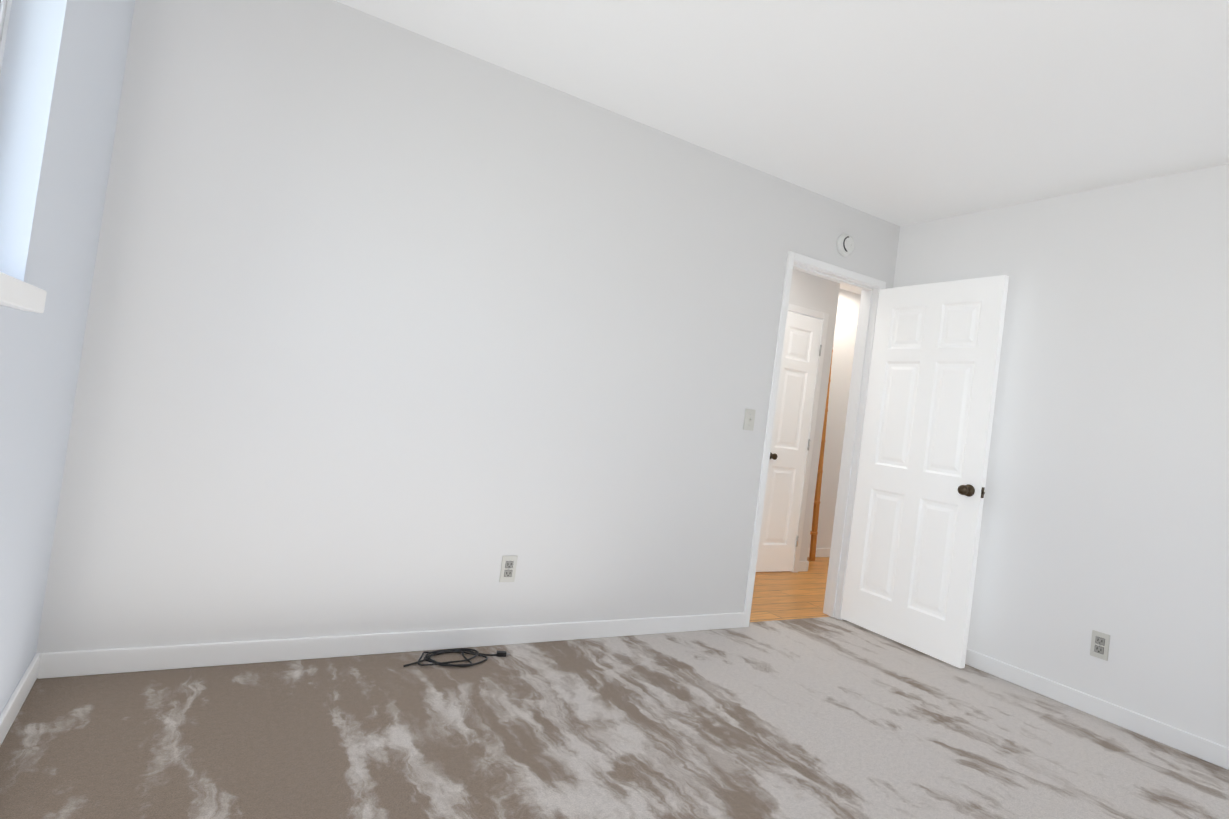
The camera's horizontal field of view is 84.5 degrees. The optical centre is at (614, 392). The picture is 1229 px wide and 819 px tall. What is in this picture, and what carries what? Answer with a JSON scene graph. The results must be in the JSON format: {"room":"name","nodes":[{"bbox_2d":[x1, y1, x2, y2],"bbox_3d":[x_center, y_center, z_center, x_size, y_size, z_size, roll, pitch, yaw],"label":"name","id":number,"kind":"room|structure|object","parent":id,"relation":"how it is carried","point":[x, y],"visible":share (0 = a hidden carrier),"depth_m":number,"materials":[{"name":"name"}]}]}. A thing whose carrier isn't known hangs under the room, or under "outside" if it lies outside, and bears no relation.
{"room":"empty bedroom","nodes":[
{"label":"empty bedroom","id":0,"kind":"room"},
{"bbox_2d":[0,0,134,714],"bbox_3d":[-0.813,-0.146,0.492,0.210,2.975,4.085,8,-2,-31],"label":"wall","id":1,"kind":"structure","parent":0,"point":[62,71],"depth_m":1.66,"materials":[{"name":"white paint"}]},
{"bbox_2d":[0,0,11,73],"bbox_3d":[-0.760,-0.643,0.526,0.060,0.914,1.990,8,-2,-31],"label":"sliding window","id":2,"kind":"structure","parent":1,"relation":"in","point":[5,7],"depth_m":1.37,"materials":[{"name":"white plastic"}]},
{"bbox_2d":[0,272,46,312],"bbox_3d":[-0.758,-0.160,0.551,0.130,0.050,2.060,8,-2,-31],"label":"window sill","id":3,"kind":"structure","parent":1,"relation":"attached to","point":[15,293],"depth_m":1.28,"materials":[{"name":"white paint"}]},
{"bbox_2d":[0,652,47,745],"bbox_3d":[-0.874,0.953,0.546,0.017,0.082,3.785,8,-2,-31],"label":"baseboard","id":4,"kind":"structure","parent":1,"relation":"attached to","point":[37,667],"depth_m":1.97,"materials":[{"name":"white paint"}]},
{"bbox_2d":[36,0,899,652],"bbox_3d":[0.759,0.110,3.768,6.140,2.595,0.120,8,-2,-31],"label":"wall","id":5,"kind":"structure","parent":0,"point":[390,328],"depth_m":2.70,"materials":[{"name":"white paint"}]},
{"bbox_2d":[44,612,744,677],"bbox_3d":[-0.559,1.062,2.944,2.992,0.082,0.013,8,-2,-31],"label":"baseboard","id":6,"kind":"structure","parent":5,"relation":"attached to","point":[84,662],"depth_m":2.65,"materials":[{"name":"white paint"}]},
{"bbox_2d":[499,556,517,581],"bbox_3d":[-0.468,0.779,2.986,0.070,0.115,0.009,8,-2,-31],"label":"outlet","id":7,"kind":"object","parent":5,"relation":"attached to","point":[508,569],"visible":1,"depth_m":2.98,"materials":[{"name":"white plastic"}]},
{"bbox_2d":[743,409,755,430],"bbox_3d":[0.737,0.147,3.675,0.070,0.115,0.019,8,-2,-31],"label":"light switch","id":8,"kind":"object","parent":5,"relation":"attached to","point":[749,418],"visible":1,"depth_m":3.67,"materials":[{"name":"white plastic"}]},
{"bbox_2d":[743,251,885,626],"bbox_3d":[1.160,0.298,4.018,0.845,2.100,0.146,8,-2,-31],"label":"door frame","id":9,"kind":"structure","parent":5,"relation":"attached to","point":[850,459],"depth_m":4.17,"materials":[{"name":"white paint"}]},
{"bbox_2d":[841,275,1008,667],"bbox_3d":[1.716,0.385,3.819,0.173,2.030,0.798,8,-2,-29],"label":"door","id":10,"kind":"structure","parent":9,"relation":"attached to","point":[918,505],"depth_m":3.76,"materials":[{"name":"white paint"}]},
{"bbox_2d":[837,234,854,256],"bbox_3d":[1.373,-0.874,3.995,0.132,0.132,0.040,8,-2,-31],"label":"smoke detector","id":11,"kind":"object","parent":5,"relation":"attached to","point":[845,245],"visible":1,"depth_m":3.98,"materials":[{"name":"white plastic"}]},
{"bbox_2d":[0,617,1228,818],"bbox_3d":[0.772,1.298,1.571,3.950,0.120,3.875,8,-2,-31],"label":"floor carpet","id":12,"kind":"object","parent":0,"point":[821,718],"visible":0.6,"depth_m":2.25,"materials":[{"name":"carpet"}]},
{"bbox_2d":[403,648,509,666],"bbox_3d":[-0.641,1.079,2.760,0.453,0.018,0.194,8,-2,-31],"label":"coil","id":13,"kind":"object","parent":12,"relation":"on","point":[476,653],"visible":1,"depth_m":2.75,"materials":[{"name":"black rubber"}]},
{"bbox_2d":[334,0,1228,294],"bbox_3d":[1.508,-1.207,2.731,6.270,0.150,5.615,8,-2,-31],"label":"ceiling","id":14,"kind":"structure","parent":0,"point":[902,112],"depth_m":2.63,"materials":[{"name":"white paint"}]},
{"bbox_2d":[750,557,829,621],"bbox_3d":[1.026,1.424,4.853,4.000,0.120,1.470,8,-2,-31],"label":"floor","id":15,"kind":"structure","parent":0,"point":[784,595],"depth_m":4.63,"materials":[{"name":"brown wood"}]},
{"bbox_2d":[809,349,832,560],"bbox_3d":[1.732,0.317,5.986,0.378,2.321,0.146,8,-2,-31],"label":"ladder","id":16,"kind":"object","parent":15,"relation":"on","point":[814,533],"visible":0.25,"depth_m":6.02,"materials":[{"name":"brown wood"}]},
{"bbox_2d":[763,269,860,571],"bbox_3d":[1.139,0.193,4.964,4.240,2.595,1.530,8,-2,-31],"label":"wall","id":17,"kind":"structure","parent":0,"point":[836,303],"depth_m":6.23,"materials":[{"name":"white paint"}]},
{"bbox_2d":[756,311,822,571],"bbox_3d":[1.360,0.390,5.261,0.450,2.015,0.099,8,-2,-31],"label":"closet door","id":18,"kind":"structure","parent":17,"relation":"in","point":[787,459],"depth_m":5.29,"materials":[{"name":"white paint"}]},
{"bbox_2d":[798,561,808,570],"bbox_3d":[1.454,1.401,5.674,0.017,0.082,0.443,8,-2,-31],"label":"baseboard","id":19,"kind":"structure","parent":17,"relation":"attached to","point":[803,565],"depth_m":5.46,"materials":[{"name":"white paint"}]},
{"bbox_2d":[788,303,828,572],"bbox_3d":[1.346,0.363,5.290,0.568,2.089,0.040,8,-2,-31],"label":"trim","id":20,"kind":"structure","parent":17,"relation":"attached to","point":[801,310],"depth_m":5.40,"materials":[{"name":"white paint"}]},
{"bbox_2d":[796,345,821,546],"bbox_3d":[1.550,0.419,5.385,0.018,1.621,0.014,8,-2,-31],"label":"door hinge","id":21,"kind":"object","parent":17,"relation":"attached to","point":[808,445],"depth_m":5.38,"materials":[{"name":"silver metal"}]},
{"bbox_2d":[807,548,830,556],"bbox_3d":[1.826,1.463,6.185,1.180,0.082,0.017,8,-2,-31],"label":"baseboard","id":22,"kind":"structure","parent":17,"relation":"attached to","point":[820,552],"depth_m":6.23,"materials":[{"name":"white paint"}]},
{"bbox_2d":[893,164,1228,747],"bbox_3d":[2.710,0.329,2.567,0.120,2.595,3.965,8,-2,-31],"label":"wall","id":23,"kind":"structure","parent":0,"point":[1106,504],"depth_m":3.14,"materials":[{"name":"white paint"}]},
{"bbox_2d":[965,648,1228,769],"bbox_3d":[2.458,1.443,2.575,0.020,0.082,3.785,8,-2,-31],"label":"baseboard","id":24,"kind":"structure","parent":23,"relation":"attached to","point":[1204,749],"depth_m":3.01,"materials":[{"name":"white paint"}]},
{"bbox_2d":[1090,630,1109,660],"bbox_3d":[2.205,1.148,3.072,0.009,0.115,0.070,8,-2,-31],"label":"outlet","id":25,"kind":"object","parent":23,"relation":"attached to","point":[1100,643],"visible":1,"depth_m":3.07,"materials":[{"name":"white plastic"}]}
]}

